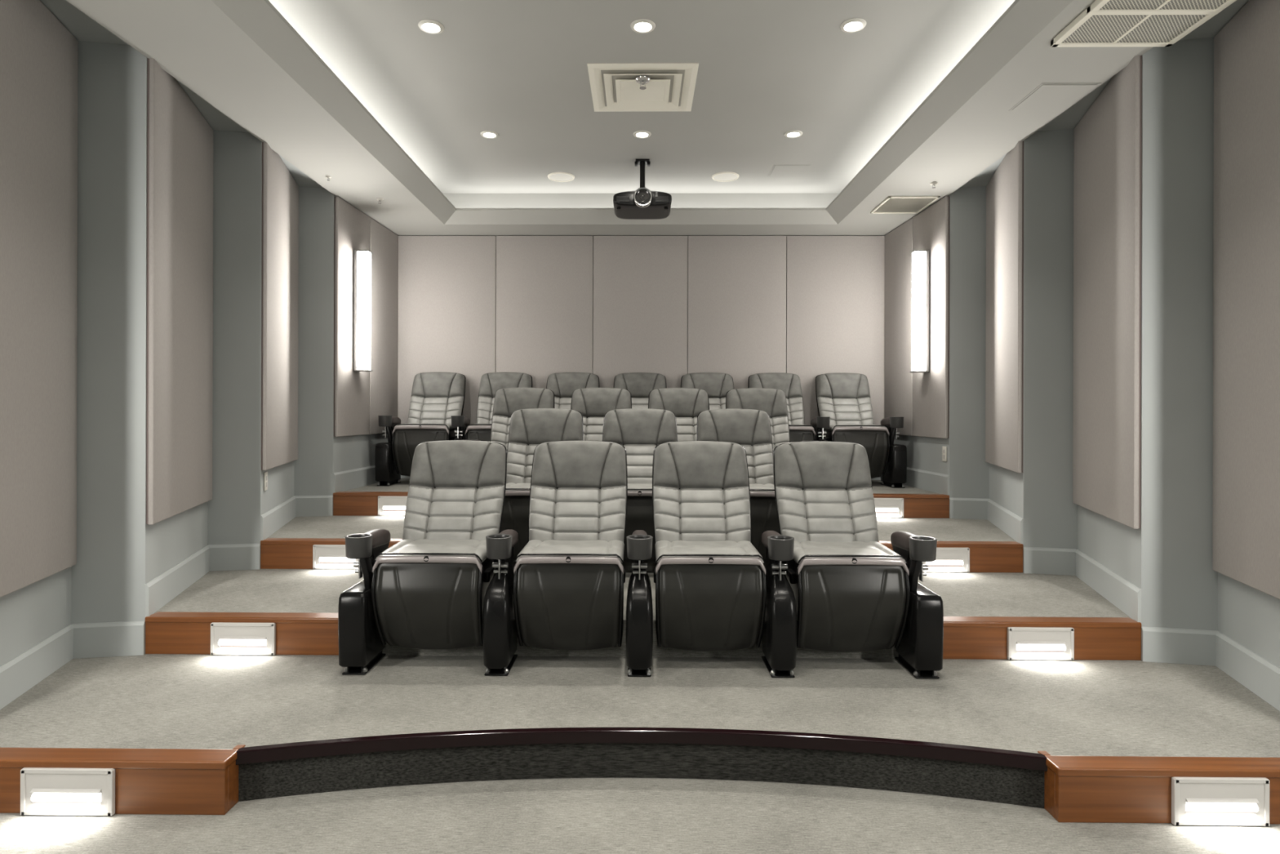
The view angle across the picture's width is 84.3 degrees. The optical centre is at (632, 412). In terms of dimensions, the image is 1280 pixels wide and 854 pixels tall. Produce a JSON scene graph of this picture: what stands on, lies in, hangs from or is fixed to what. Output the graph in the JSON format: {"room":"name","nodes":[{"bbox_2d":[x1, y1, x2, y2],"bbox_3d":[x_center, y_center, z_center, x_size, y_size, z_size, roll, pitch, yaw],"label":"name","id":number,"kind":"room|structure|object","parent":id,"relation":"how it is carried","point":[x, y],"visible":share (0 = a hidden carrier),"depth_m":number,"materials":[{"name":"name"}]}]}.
{"room":"auditorium","nodes":[
{"label":"auditorium","id":0,"kind":"room"},
{"bbox_2d":[0,40,387,666],"bbox_3d":[-2.523,-0.205,1.727,0.515,2.998,9.800,0,0,1],"label":"wall","id":1,"kind":"structure","parent":0,"point":[118,553],"depth_m":3.29,"materials":[{"name":"paint"}]},
{"bbox_2d":[0,0,77,597],"bbox_3d":[-2.412,-0.502,2.763,0.030,2.392,0.969,0,0,-16],"label":"acoustic panel","id":2,"kind":"object","parent":1,"relation":"attached to","point":[38,55],"visible":1,"depth_m":2.89,"materials":[{"name":"fabric"}]},
{"bbox_2d":[20,767,115,815],"bbox_3d":[-1.817,1.219,2.278,0.298,0.148,0.031,0,0,1],"label":"step light","id":3,"kind":"object","parent":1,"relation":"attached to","point":[49,791],"visible":1,"depth_m":2.27,"materials":[{"name":"grey metal"}]},
{"bbox_2d":[0,744,245,814],"bbox_3d":[-1.951,1.208,2.341,1.284,0.174,0.121,0,0,1],"label":"step","id":4,"kind":"structure","parent":1,"relation":"attached to","point":[175,781],"depth_m":2.28,"materials":[{"name":"brown wood"}]},
{"bbox_2d":[146,57,213,524],"bbox_3d":[-2.395,-0.587,3.778,0.030,2.222,0.992,0,0,-17],"label":"acoustic panel","id":5,"kind":"object","parent":1,"relation":"attached to","point":[180,348],"visible":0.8,"depth_m":3.65,"materials":[{"name":"fabric"}]},
{"bbox_2d":[0,465,379,709],"bbox_3d":[-2.422,0.877,1.726,0.334,0.835,9.800,0,0,1],"label":"baseboard","id":6,"kind":"structure","parent":1,"relation":"attached to","point":[18,675],"depth_m":3.31,"materials":[{"name":"grey paint"}]},
{"bbox_2d":[145,611,338,654],"bbox_3d":[-1.756,1.039,3.329,1.026,0.174,0.091,0,0,1],"label":"trim","id":7,"kind":"structure","parent":1,"relation":"attached to","point":[166,632],"depth_m":3.29,"materials":[{"name":"brown wood"}]},
{"bbox_2d":[210,622,275,655],"bbox_3d":[-1.805,1.049,3.283,0.298,0.148,0.031,0,0,1],"label":"step light","id":8,"kind":"object","parent":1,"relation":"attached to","point":[222,633],"visible":1,"depth_m":3.28,"materials":[{"name":"grey metal"}]},
{"bbox_2d":[263,471,267,490],"bbox_3d":[-2.292,0.430,4.426,0.010,0.114,0.070,0,0,-15],"label":"outlet plate","id":9,"kind":"object","parent":1,"relation":"attached to","point":[265,474],"visible":1,"depth_m":4.41,"materials":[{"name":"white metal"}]},
{"bbox_2d":[261,142,298,470],"bbox_3d":[-2.390,-0.672,4.823,0.030,2.052,1.027,0,0,-15],"label":"acoustic panel","id":10,"kind":"object","parent":1,"relation":"attached to","point":[280,191],"visible":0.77,"depth_m":4.66,"materials":[{"name":"fabric"}]},
{"bbox_2d":[260,537,402,568],"bbox_3d":[-1.751,0.869,4.354,1.039,0.174,0.091,0,0,1],"label":"trim","id":11,"kind":"structure","parent":1,"relation":"attached to","point":[275,553],"depth_m":4.32,"materials":[{"name":"brown wood"}]},
{"bbox_2d":[312,544,358,568],"bbox_3d":[-1.794,0.879,4.308,0.298,0.148,0.031,0,0,1],"label":"step light","id":12,"kind":"object","parent":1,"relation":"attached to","point":[318,550],"visible":0.6,"depth_m":4.30,"materials":[{"name":"grey"}]},
{"bbox_2d":[333,196,370,436],"bbox_3d":[-2.245,-0.731,5.684,0.030,1.832,0.592,0,0,3],"label":"acoustic panel","id":13,"kind":"object","parent":1,"relation":"attached to","point":[352,227],"visible":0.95,"depth_m":5.55,"materials":[{"name":"fabric"}]},
{"bbox_2d":[353,249,373,371],"bbox_3d":[-2.168,-0.815,5.704,0.120,0.968,0.110,0,0,1],"label":"wall sconce","id":14,"kind":"object","parent":13,"relation":"attached to","point":[362,258],"visible":1,"depth_m":5.66,"materials":[{"name":"white glass"}]},
{"bbox_2d":[357,251,371,369],"bbox_3d":[-2.154,-0.815,5.704,0.088,0.944,0.096,0,0,1],"label":"diffuser","id":15,"kind":"object","parent":14,"relation":"attached to","point":[364,258],"depth_m":5.66,"materials":[{"name":"white glass"}]},
{"bbox_2d":[333,491,408,515],"bbox_3d":[-1.749,0.699,5.419,1.059,0.174,0.091,0,0,1],"label":"trim","id":16,"kind":"structure","parent":1,"relation":"attached to","point":[344,503],"depth_m":5.38,"materials":[{"name":"brown wood"}]},
{"bbox_2d":[369,217,398,434],"bbox_3d":[-2.214,-0.731,6.287,0.030,1.832,0.604,0,0,3],"label":"acoustic panel","id":17,"kind":"object","parent":1,"relation":"attached to","point":[384,242],"visible":0.76,"depth_m":6.25,"materials":[{"name":"fabric"}]},
{"bbox_2d":[377,496,407,515],"bbox_3d":[-1.782,0.709,5.373,0.298,0.148,0.031,0,0,1],"label":"step light","id":18,"kind":"object","parent":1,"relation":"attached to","point":[384,503],"visible":0.56,"depth_m":5.37,"materials":[{"name":"grey"}]},
{"bbox_2d":[0,777,1279,853],"bbox_3d":[0.015,1.361,1.700,5.600,0.120,10.100,0,0,1],"label":"floor","id":19,"kind":"structure","parent":0,"point":[595,815],"depth_m":2.22,"materials":[{"name":"carpet"}]},
{"bbox_2d":[0,653,1279,757],"bbox_3d":[0.045,1.216,4.442,5.400,0.170,4.315,0,0,1],"label":"floor","id":20,"kind":"structure","parent":19,"relation":"on","point":[1076,707],"depth_m":2.77,"materials":[{"name":"carpet"}]},
{"bbox_2d":[337,440,506,675],"bbox_3d":[-0.947,0.634,3.345,0.611,0.987,0.683,0,0,1],"label":"chair","id":21,"kind":"object","parent":20,"relation":"on","point":[426,590],"visible":0.99,"depth_m":3.13,"materials":[{"name":"grey leather"}]},
{"bbox_2d":[375,538,486,562],"bbox_3d":[-0.887,0.639,3.285,0.473,0.063,0.412,0,0,1],"label":"seat cushion","id":22,"kind":"object","parent":21,"relation":"on","point":[474,549],"depth_m":3.19,"materials":[{"name":"grey leather"}]},
{"bbox_2d":[482,440,627,675],"bbox_3d":[-0.333,0.636,3.337,0.610,0.987,0.686,0,0,1],"label":"chair","id":23,"kind":"object","parent":20,"relation":"on","point":[564,589],"visible":1,"depth_m":3.12,"materials":[{"name":"grey leather"}]},
{"bbox_2d":[515,539,624,563],"bbox_3d":[-0.273,0.640,3.278,0.473,0.063,0.412,0,0,1],"label":"seat cushion","id":24,"kind":"object","parent":23,"relation":"on","point":[613,549],"depth_m":3.19,"materials":[{"name":"grey leather"}]},
{"bbox_2d":[238,742,1044,808],"bbox_3d":[0.023,1.231,2.439,2.680,0.140,0.192,0,0,1],"label":"step riser","id":25,"kind":"structure","parent":20,"relation":"attached to","point":[288,777],"depth_m":2.47,"materials":[{"name":"carpet"}]},
{"bbox_2d":[235,727,1047,771],"bbox_3d":[0.023,1.149,2.432,2.680,0.045,0.210,0,0,1],"label":"trim","id":26,"kind":"structure","parent":20,"relation":"attached to","point":[268,753],"depth_m":2.46,"materials":[{"name":"black wood"}]},
{"bbox_2d":[154,568,1131,657],"bbox_3d":[0.051,1.046,4.937,5.400,0.170,3.326,0,0,1],"label":"floor","id":27,"kind":"structure","parent":20,"relation":"on","point":[258,590],"depth_m":3.63,"materials":[{"name":"carpet"}]},
{"bbox_2d":[493,408,583,573],"bbox_3d":[-0.628,0.465,4.371,0.611,0.987,0.683,0,0,1],"label":"chair","id":28,"kind":"object","parent":27,"relation":"on","point":[529,428],"visible":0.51,"depth_m":4.54,"materials":[{"name":"grey leather"}]},
{"bbox_2d":[506,482,530,488],"bbox_3d":[-0.569,0.469,4.311,0.473,0.063,0.412,0,0,1],"label":"seat cushion","id":29,"kind":"object","parent":28,"relation":"on","point":[508,485],"depth_m":4.29,"materials":[{"name":"grey leather"}]},
{"bbox_2d":[602,408,677,563],"bbox_3d":[-0.014,0.467,4.363,0.610,0.987,0.686,0,0,1],"label":"chair","id":30,"kind":"object","parent":27,"relation":"on","point":[639,430],"visible":0.44,"depth_m":4.54,"materials":[{"name":"grey leather"}]},
{"bbox_2d":[627,483,652,490],"bbox_3d":[0.045,0.471,4.305,0.473,0.063,0.412,0,0,1],"label":"seat cushion","id":31,"kind":"object","parent":30,"relation":"on","point":[630,486],"depth_m":4.25,"materials":[{"name":"grey leather"}]},
{"bbox_2d":[266,515,1017,570],"bbox_3d":[0.057,0.876,5.449,5.400,0.170,2.301,0,0,1],"label":"floor","id":32,"kind":"structure","parent":27,"relation":"on","point":[335,526],"depth_m":4.85,"materials":[{"name":"carpet"}]},
{"bbox_2d":[465,387,554,448],"bbox_3d":[-0.924,0.295,5.360,0.611,0.987,0.683,0,0,1],"label":"chair","id":33,"kind":"object","parent":32,"relation":"on","point":[507,401],"visible":0.2,"depth_m":5.55,"materials":[{"name":"grey leather"}]},
{"bbox_2d":[570,387,631,440],"bbox_3d":[-0.310,0.296,5.351,0.610,0.987,0.686,0,0,1],"label":"chair","id":34,"kind":"object","parent":32,"relation":"on","point":[593,403],"visible":0.27,"depth_m":5.54,"materials":[{"name":"grey leather"}]},
{"bbox_2d":[343,478,938,493],"bbox_3d":[0.063,0.706,5.982,5.400,0.170,1.236,0,0,1],"label":"floor","id":35,"kind":"structure","parent":32,"relation":"on","point":[877,488],"depth_m":5.72,"materials":[{"name":"carpet"}]},
{"bbox_2d":[374,372,466,485],"bbox_3d":[-1.836,0.122,6.220,0.611,0.987,0.683,0,0,1],"label":"chair","id":36,"kind":"object","parent":35,"relation":"on","point":[436,397],"visible":0.85,"depth_m":6.10,"materials":[{"name":"grey leather"}]},
{"bbox_2d":[393,422,457,430],"bbox_3d":[-1.776,0.126,6.160,0.473,0.063,0.412,0,0,1],"label":"seat cushion","id":37,"kind":"object","parent":36,"relation":"on","point":[409,426],"depth_m":5.94,"materials":[{"name":"grey leather"}]},
{"bbox_2d":[450,372,532,441],"bbox_3d":[-1.221,0.124,6.211,0.610,0.987,0.686,0,0,1],"label":"chair","id":38,"kind":"object","parent":35,"relation":"on","point":[490,383],"visible":0.29,"depth_m":6.36,"materials":[{"name":"grey leather"}]},
{"bbox_2d":[546,372,599,409],"bbox_3d":[-0.607,0.125,6.205,0.610,0.987,0.686,0,0,1],"label":"chair","id":39,"kind":"object","parent":35,"relation":"on","point":[562,384],"visible":0.23,"depth_m":6.40,"materials":[{"name":"grey leather"}]},
{"bbox_2d":[613,372,666,408],"bbox_3d":[0.007,0.127,6.198,0.610,0.987,0.686,0,0,1],"label":"chair","id":40,"kind":"object","parent":35,"relation":"on","point":[639,384],"visible":0.19,"depth_m":6.39,"materials":[{"name":"grey leather"}]},
{"bbox_2d":[680,372,733,409],"bbox_3d":[0.621,0.129,6.191,0.610,0.987,0.686,0,0,1],"label":"chair","id":41,"kind":"object","parent":35,"relation":"on","point":[717,385],"visible":0.21,"depth_m":6.38,"materials":[{"name":"grey leather"}]},
{"bbox_2d":[747,372,815,442],"bbox_3d":[1.235,0.130,6.185,0.610,0.987,0.686,0,0,1],"label":"chair","id":42,"kind":"object","parent":35,"relation":"on","point":[788,383],"visible":0.39,"depth_m":6.37,"materials":[{"name":"grey leather"}]},
{"bbox_2d":[810,373,906,488],"bbox_3d":[1.909,0.132,6.178,0.732,0.987,0.686,0,0,1],"label":"chair","id":43,"kind":"object","parent":35,"relation":"on","point":[843,400],"visible":0.84,"depth_m":6.01,"materials":[{"name":"grey leather"}]},
{"bbox_2d":[823,424,888,431],"bbox_3d":[1.908,0.136,6.120,0.473,0.063,0.412,0,0,1],"label":"seat cushion","id":44,"kind":"object","parent":43,"relation":"on","point":[832,427],"depth_m":5.90,"materials":[{"name":"grey leather"}]},
{"bbox_2d":[648,387,709,441],"bbox_3d":[0.304,0.298,5.345,0.610,0.987,0.686,0,0,1],"label":"chair","id":45,"kind":"object","parent":32,"relation":"on","point":[686,403],"visible":0.15,"depth_m":5.53,"materials":[{"name":"grey leather"}]},
{"bbox_2d":[725,387,818,451],"bbox_3d":[0.978,0.299,5.338,0.732,0.987,0.686,0,0,1],"label":"chair","id":46,"kind":"object","parent":32,"relation":"on","point":[772,402],"visible":0.29,"depth_m":5.53,"materials":[{"name":"grey leather"}]},
{"bbox_2d":[696,408,786,571],"bbox_3d":[0.660,0.469,4.356,0.732,0.987,0.686,0,0,1],"label":"chair","id":47,"kind":"object","parent":27,"relation":"on","point":[750,428],"visible":0.38,"depth_m":4.53,"materials":[{"name":"grey leather"}]},
{"bbox_2d":[749,483,774,491],"bbox_3d":[0.659,0.473,4.298,0.473,0.063,0.412,0,0,1],"label":"seat cushion","id":48,"kind":"object","parent":47,"relation":"on","point":[769,486],"depth_m":4.23,"materials":[{"name":"grey leather"}]},
{"bbox_2d":[626,440,766,676],"bbox_3d":[0.281,0.638,3.330,0.610,0.987,0.686,0,0,1],"label":"chair","id":49,"kind":"object","parent":20,"relation":"on","point":[709,576],"visible":1,"depth_m":3.11,"materials":[{"name":"grey leather"}]},
{"bbox_2d":[654,539,764,563],"bbox_3d":[0.341,0.642,3.272,0.473,0.063,0.412,0,0,1],"label":"seat cushion","id":50,"kind":"object","parent":49,"relation":"on","point":[664,549],"depth_m":3.19,"materials":[{"name":"grey leather"}]},
{"bbox_2d":[761,441,943,678],"bbox_3d":[0.956,0.639,3.323,0.732,0.987,0.686,0,0,1],"label":"chair","id":51,"kind":"object","parent":20,"relation":"on","point":[842,589],"visible":1,"depth_m":3.08,"materials":[{"name":"grey leather"}]},
{"bbox_2d":[792,540,906,564],"bbox_3d":[0.955,0.643,3.265,0.473,0.063,0.412,0,0,1],"label":"seat cushion","id":52,"kind":"object","parent":51,"relation":"on","point":[804,551],"depth_m":3.17,"materials":[{"name":"grey leather"}]},
{"bbox_2d":[400,235,880,479],"bbox_3d":[0.073,-0.198,6.675,5.600,2.998,0.150,0,0,1],"label":"wall","id":53,"kind":"structure","parent":0,"point":[402,476],"depth_m":6.60,"materials":[{"name":"paint"}]},
{"bbox_2d":[397,235,496,424],"bbox_3d":[-1.732,-0.615,6.604,0.915,2.062,0.030,0,0,1],"label":"acoustic panel","id":54,"kind":"object","parent":53,"relation":"attached to","point":[446,285],"visible":0.58,"depth_m":6.59,"materials":[{"name":"fabric"}]},
{"bbox_2d":[496,235,592,388],"bbox_3d":[-0.820,-0.613,6.593,0.900,2.062,0.032,0,0,1],"label":"acoustic panel","id":55,"kind":"object","parent":53,"relation":"attached to","point":[544,283],"visible":0.54,"depth_m":6.58,"materials":[{"name":"fabric"}]},
{"bbox_2d":[592,235,687,387],"bbox_3d":[0.073,-0.610,6.585,0.875,2.062,0.030,0,0,1],"label":"acoustic panel","id":56,"kind":"object","parent":53,"relation":"attached to","point":[640,282],"visible":0.56,"depth_m":6.57,"materials":[{"name":"fabric"}]},
{"bbox_2d":[687,235,786,389],"bbox_3d":[0.970,-0.608,6.574,0.910,2.062,0.032,0,0,1],"label":"acoustic panel","id":57,"kind":"object","parent":53,"relation":"attached to","point":[737,284],"visible":0.58,"depth_m":6.56,"materials":[{"name":"fabric"}]},
{"bbox_2d":[786,235,884,425],"bbox_3d":[1.883,-0.606,6.565,0.905,2.062,0.030,0,0,1],"label":"acoustic panel","id":58,"kind":"object","parent":53,"relation":"attached to","point":[835,285],"visible":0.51,"depth_m":6.55,"materials":[{"name":"fabric"}]},
{"bbox_2d":[40,0,1248,235],"bbox_3d":[0.023,-1.829,1.700,4.670,0.362,9.800,0,0,1],"label":"ceiling","id":59,"kind":"structure","parent":0,"point":[354,93],"depth_m":4.21,"materials":[{"name":"paint"}]},
{"bbox_2d":[375,198,383,204],"bbox_3d":[-1.957,-1.636,5.481,0.059,0.034,0.059,0,0,1],"label":"sprinkler head","id":60,"kind":"object","parent":59,"relation":"attached to","point":[377,199],"visible":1,"depth_m":5.47},
{"bbox_2d":[417,19,444,34],"bbox_3d":[-1.050,-2.011,3.692,0.132,0.012,0.132,0,0,1],"label":"recessed light","id":61,"kind":"object","parent":59,"relation":"in","point":[428,26],"visible":1,"depth_m":3.68,"materials":[{"name":"white metal"}]},
{"bbox_2d":[480,130,498,138],"bbox_3d":[-1.034,-2.011,5.122,0.132,0.012,0.132,0,0,1],"label":"recessed light","id":62,"kind":"object","parent":59,"relation":"in","point":[486,134],"visible":1,"depth_m":5.11,"materials":[{"name":"white metal"}]},
{"bbox_2d":[547,172,574,182],"bbox_3d":[-0.608,-2.007,6.037,0.234,0.010,0.234,0,0,1],"label":"ceiling speaker","id":63,"kind":"object","parent":59,"relation":"attached to","point":[555,176],"visible":1,"depth_m":6.02,"materials":[{"name":"white plastic"}]},
{"bbox_2d":[549,173,573,181],"bbox_3d":[-0.608,-2.007,6.037,0.204,0.009,0.204,0,0,1],"label":"grille","id":64,"kind":"object","parent":63,"relation":"attached to","point":[554,177],"depth_m":6.03,"materials":[{"name":"white metal"}]},
{"bbox_2d":[632,130,651,138],"bbox_3d":[0.070,-2.008,5.110,0.132,0.012,0.132,0,0,1],"label":"recessed light","id":65,"kind":"object","parent":59,"relation":"in","point":[639,134],"visible":1,"depth_m":5.10,"materials":[{"name":"white metal"}]},
{"bbox_2d":[613,159,671,219],"bbox_3d":[0.080,-1.791,5.620,0.456,0.438,0.438,0,0,1],"label":"ceiling projector","id":66,"kind":"object","parent":59,"relation":"hanging from","point":[642,203],"visible":1,"depth_m":5.47,"materials":[{"name":"black plastic"}]},
{"bbox_2d":[586,62,698,111],"bbox_3d":[0.065,-1.999,4.395,0.644,0.026,0.644,0,0,1],"label":"ceiling vent","id":67,"kind":"object","parent":59,"relation":"in","point":[615,87],"visible":0.98,"depth_m":4.34,"materials":[{"name":"white metal"}]},
{"bbox_2d":[635,75,650,89],"bbox_3d":[0.063,-1.964,4.230,0.090,0.052,0.090,0,0,1],"label":"sprinkler head","id":68,"kind":"object","parent":67,"relation":"attached to","point":[642,80],"visible":1,"depth_m":4.21},
{"bbox_2d":[630,18,655,33],"bbox_3d":[0.055,-2.008,3.680,0.132,0.012,0.132,0,0,1],"label":"recessed light","id":69,"kind":"object","parent":59,"relation":"in","point":[642,25],"visible":1,"depth_m":3.67,"materials":[{"name":"white metal"}]},
{"bbox_2d":[711,172,739,182],"bbox_3d":[0.792,-2.003,6.022,0.234,0.010,0.234,0,0,1],"label":"ceiling speaker","id":70,"kind":"object","parent":59,"relation":"attached to","point":[721,176],"visible":1,"depth_m":6.00,"materials":[{"name":"white plastic"}]},
{"bbox_2d":[713,173,737,181],"bbox_3d":[0.792,-2.003,6.022,0.204,0.009,0.204,0,0,1],"label":"grille","id":71,"kind":"object","parent":70,"relation":"attached to","point":[717,177],"depth_m":6.02,"materials":[{"name":"white metal"}]},
{"bbox_2d":[768,164,810,176],"bbox_3d":[1.299,-2.004,5.866,0.300,0.005,0.280,0,0,1],"label":"access hatch","id":72,"kind":"object","parent":59,"relation":"attached to","point":[777,170],"visible":1,"depth_m":5.85,"materials":[{"name":"paint"}]},
{"bbox_2d":[784,130,802,137],"bbox_3d":[1.160,-2.005,5.098,0.132,0.012,0.132,0,0,1],"label":"recessed light","id":73,"kind":"object","parent":59,"relation":"in","point":[791,134],"visible":1,"depth_m":5.10,"materials":[{"name":"white metal"}]},
{"bbox_2d":[840,17,866,32],"bbox_3d":[1.145,-2.005,3.668,0.132,0.012,0.132,0,0,1],"label":"recessed light","id":74,"kind":"object","parent":59,"relation":"in","point":[852,25],"visible":1,"depth_m":3.66,"materials":[{"name":"white metal"}]},
{"bbox_2d":[870,195,939,213],"bbox_3d":[2.143,-1.636,5.584,0.386,0.012,0.436,0,0,1],"label":"ceiling vent","id":75,"kind":"object","parent":59,"relation":"in","point":[891,204],"visible":1,"depth_m":5.55,"materials":[{"name":"white metal"}]},
{"bbox_2d":[929,182,937,188],"bbox_3d":[2.159,-1.625,5.067,0.059,0.034,0.059,0,0,1],"label":"sprinkler head","id":76,"kind":"object","parent":59,"relation":"attached to","point":[933,184],"visible":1,"depth_m":5.06},
{"bbox_2d":[1008,83,1101,111],"bbox_3d":[2.192,-1.639,3.687,0.295,0.005,0.320,0,0,1],"label":"access hatch","id":77,"kind":"object","parent":59,"relation":"attached to","point":[1046,96],"visible":1,"depth_m":3.67,"materials":[{"name":"paint"}]},
{"bbox_2d":[1050,0,1236,47],"bbox_3d":[2.108,-1.627,2.859,0.524,0.029,0.536,0,0,1],"label":"ceiling vent","id":78,"kind":"object","parent":59,"relation":"in","point":[1104,23],"visible":1,"depth_m":2.94,"materials":[{"name":"white metal"}]},
{"bbox_2d":[873,493,949,518],"bbox_3d":[1.862,0.708,5.380,1.059,0.174,0.091,0,0,1],"label":"trim","id":79,"kind":"structure","parent":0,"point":[915,505],"depth_m":5.34,"materials":[{"name":"brown wood"}]},
{"bbox_2d":[873,497,903,517],"bbox_3d":[1.894,0.718,5.333,0.298,0.148,0.031,0,0,1],"label":"step light","id":80,"kind":"object","parent":79,"relation":"attached to","point":[882,504],"visible":0.6,"depth_m":5.33,"materials":[{"name":"grey"}]},
{"bbox_2d":[878,540,1023,572],"bbox_3d":[1.840,0.878,4.315,1.039,0.174,0.091,0,0,1],"label":"trim","id":81,"kind":"structure","parent":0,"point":[984,556],"depth_m":4.27,"materials":[{"name":"brown wood"}]},
{"bbox_2d":[923,546,969,572],"bbox_3d":[1.882,0.888,4.268,0.298,0.148,0.031,0,0,1],"label":"step light","id":82,"kind":"object","parent":81,"relation":"attached to","point":[944,556],"visible":0.6,"depth_m":4.26,"materials":[{"name":"grey plastic"}]},
{"bbox_2d":[942,616,1141,660],"bbox_3d":[1.822,1.048,3.290,1.026,0.174,0.091,0,0,1],"label":"trim","id":83,"kind":"structure","parent":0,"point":[964,637],"depth_m":3.25,"materials":[{"name":"brown wood"}]},
{"bbox_2d":[893,37,1279,667],"bbox_3d":[2.561,-0.192,1.672,0.515,2.998,9.800,0,0,1],"label":"wall","id":84,"kind":"structure","parent":0,"point":[1169,558],"depth_m":3.24,"materials":[{"name":"paint"}]},
{"bbox_2d":[884,217,912,435],"bbox_3d":[2.353,-0.719,6.238,0.030,1.832,0.604,0,0,-2],"label":"acoustic panel","id":85,"kind":"object","parent":84,"relation":"attached to","point":[898,380],"visible":0.75,"depth_m":6.20,"materials":[{"name":"fabric"}]},
{"bbox_2d":[912,195,949,438],"bbox_3d":[2.371,-0.719,5.634,0.030,1.832,0.592,0,0,-2],"label":"acoustic panel","id":86,"kind":"object","parent":84,"relation":"attached to","point":[931,227],"visible":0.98,"depth_m":5.50,"materials":[{"name":"fabric"}]},
{"bbox_2d":[909,249,929,373],"bbox_3d":[2.295,-0.803,5.656,0.120,0.968,0.110,0,0,1],"label":"wall sconce","id":87,"kind":"object","parent":86,"relation":"attached to","point":[920,258],"visible":1,"depth_m":5.61,"materials":[{"name":"white glass"}]},
{"bbox_2d":[911,251,925,370],"bbox_3d":[2.281,-0.804,5.656,0.088,0.944,0.096,0,0,1],"label":"diffuser","id":88,"kind":"object","parent":87,"relation":"attached to","point":[918,258],"depth_m":5.61,"materials":[{"name":"white"}]},
{"bbox_2d":[942,446,946,461],"bbox_3d":[2.384,0.317,5.405,0.010,0.114,0.070,0,0,1],"label":"outlet plate","id":89,"kind":"object","parent":84,"relation":"attached to","point":[944,448],"visible":1,"depth_m":5.39,"materials":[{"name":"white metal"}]},
{"bbox_2d":[985,141,1023,472],"bbox_3d":[2.497,-0.659,4.770,0.030,2.052,1.027,0,0,17],"label":"acoustic panel","id":90,"kind":"object","parent":84,"relation":"attached to","point":[1004,316],"visible":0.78,"depth_m":4.62,"materials":[{"name":"fabric"}]},
{"bbox_2d":[1007,626,1074,660],"bbox_3d":[1.870,1.058,3.244,0.298,0.148,0.031,0,0,1],"label":"step light","id":91,"kind":"object","parent":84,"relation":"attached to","point":[1019,638],"visible":1,"depth_m":3.24,"materials":[{"name":"grey"}]},
{"bbox_2d":[902,466,1279,711],"bbox_3d":[2.454,0.889,1.674,0.334,0.835,9.800,0,0,1],"label":"baseboard","id":92,"kind":"structure","parent":84,"relation":"attached to","point":[1251,670],"depth_m":3.34,"materials":[{"name":"grey paint"}]},
{"bbox_2d":[1072,55,1142,528],"bbox_3d":[2.479,-0.574,3.725,0.030,2.222,0.992,0,0,18],"label":"acoustic panel","id":93,"kind":"object","parent":84,"relation":"attached to","point":[1108,138],"visible":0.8,"depth_m":3.59,"materials":[{"name":"fabric"}]},
{"bbox_2d":[1171,776,1269,826],"bbox_3d":[1.859,1.228,2.239,0.298,0.148,0.031,0,0,1],"label":"step light","id":94,"kind":"object","parent":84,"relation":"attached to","point":[1195,801],"visible":1,"depth_m":2.23,"materials":[{"name":"grey"}]},
{"bbox_2d":[1212,0,1279,599],"bbox_3d":[2.474,-0.489,2.710,0.030,2.392,0.969,0,0,18],"label":"acoustic panel","id":95,"kind":"object","parent":84,"relation":"attached to","point":[1246,494],"visible":1,"depth_m":2.89,"materials":[{"name":"fabric"}]},
{"bbox_2d":[1037,751,1279,823],"bbox_3d":[1.995,1.219,2.298,1.284,0.174,0.121,0,0,1],"label":"trim","id":96,"kind":"structure","parent":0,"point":[1077,788],"depth_m":2.25,"materials":[{"name":"brown wood"}]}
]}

